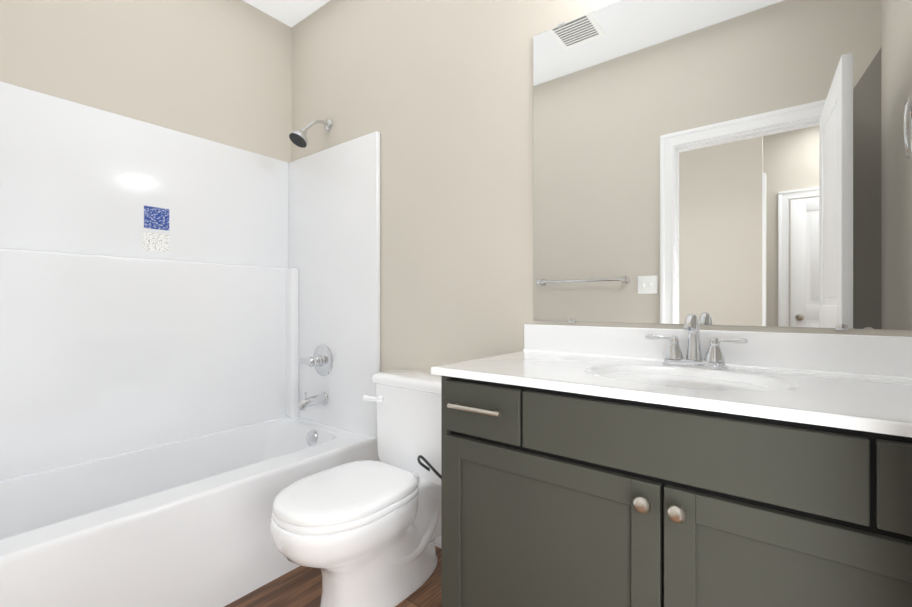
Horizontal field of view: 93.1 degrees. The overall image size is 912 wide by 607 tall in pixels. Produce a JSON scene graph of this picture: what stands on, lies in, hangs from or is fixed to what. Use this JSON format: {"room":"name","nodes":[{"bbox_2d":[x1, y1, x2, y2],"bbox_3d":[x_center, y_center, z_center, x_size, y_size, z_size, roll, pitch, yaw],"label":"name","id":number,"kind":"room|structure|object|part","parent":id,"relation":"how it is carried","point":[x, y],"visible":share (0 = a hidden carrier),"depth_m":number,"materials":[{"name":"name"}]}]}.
{"room":"bathroom","nodes":[
{"label":"bathroom","id":0,"kind":"room"},
{"bbox_2d":[0,0,291,162],"bbox_3d":[-1.532,-0.270,2.067,0.120,2.840,1.800,0,0,38],"label":"wall","id":1,"kind":"structure","parent":0,"point":[219,71],"depth_m":2.12,"materials":[{"name":"paint"}]},
{"bbox_2d":[243,0,329,27],"bbox_3d":[-1.089,-1.740,0.252,5.400,0.100,4.130,0,0,38],"label":"ceiling","id":2,"kind":"structure","parent":0,"point":[291,13],"depth_m":2.48,"materials":[{"name":"paint"}]},
{"bbox_2d":[224,546,440,606],"bbox_3d":[-1.089,1.165,0.252,5.400,0.170,4.130,0,0,38],"label":"floor","id":3,"kind":"structure","parent":0,"point":[300,586],"depth_m":1.61,"materials":[{"name":"wood"}]},
{"bbox_2d":[0,81,379,606],"bbox_3d":[-1.159,0.024,1.779,0.818,2.112,1.556,0,0,38],"label":"shower","id":4,"kind":"object","parent":3,"relation":"on","point":[189,346],"visible":1,"depth_m":1.95,"materials":[{"name":"plastic"}]},
{"bbox_2d":[0,416,378,606],"bbox_3d":[-1.153,0.875,1.787,0.818,0.410,1.536,0,0,38],"label":"tub","id":5,"kind":"object","parent":4,"relation":"in","point":[184,521],"depth_m":1.61,"materials":[{"name":"ceramic"}]},
{"bbox_2d":[270,369,440,606],"bbox_3d":[-0.293,0.692,1.610,0.521,0.776,0.766,0,0,38],"label":"toilet","id":6,"kind":"object","parent":3,"relation":"on","point":[364,533],"visible":0.92,"depth_m":1.52,"materials":[{"name":"ceramic"}]},
{"bbox_3d":[-0.377,0.664,1.525,0.384,0.064,0.515,0,0,38],"label":"seat","id":7,"kind":"part","parent":6,"relation":"part of","materials":[{"name":"plastic"}]},
{"bbox_3d":[-0.360,0.410,1.870,0.097,0.032,0.033,0,0,38],"label":"handle","id":8,"kind":"part","parent":6,"relation":"part of","materials":[{"name":"ceramic"}]},
{"bbox_3d":[-0.026,0.713,1.693,0.171,0.272,0.227,0,0,38],"label":"cord","id":9,"kind":"part","parent":6,"relation":"part of","materials":[{"name":"grey plastic"}]},
{"bbox_2d":[431,313,911,606],"bbox_3d":[0.557,0.554,1.079,1.161,1.053,0.563,0,0,38],"label":"bathroom vanity","id":10,"kind":"object","parent":3,"relation":"on","point":[690,464],"visible":1,"depth_m":0.93,"materials":[{"name":"paint"}]},
{"bbox_2d":[645,313,747,369],"bbox_3d":[0.615,0.165,1.148,0.257,0.275,0.255,0,0,38],"label":"faucet","id":11,"kind":"object","parent":10,"relation":"on","point":[714,359],"depth_m":1.21,"materials":[{"name":"silver metal"}]},
{"bbox_2d":[292,0,911,460],"bbox_3d":[0.129,-0.270,1.845,3.020,2.840,0.120,0,0,38],"label":"wall","id":12,"kind":"structure","parent":0,"point":[438,94],"depth_m":1.91,"materials":[{"name":"paint"}]},
{"bbox_2d":[434,536,440,547],"bbox_3d":[-0.036,1.010,1.887,0.788,0.140,0.013,0,0,38],"label":"baseboard","id":13,"kind":"structure","parent":12,"relation":"attached to","point":[437,541],"depth_m":1.91,"materials":[{"name":"paint"}]},
{"bbox_2d":[533,0,911,330],"bbox_3d":[0.740,-0.473,1.290,1.128,1.085,0.009,0,0,38],"label":"mirror","id":14,"kind":"object","parent":12,"relation":"attached to","point":[731,162],"visible":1,"depth_m":1.25,"materials":[{"name":"clear glass"}]}
]}

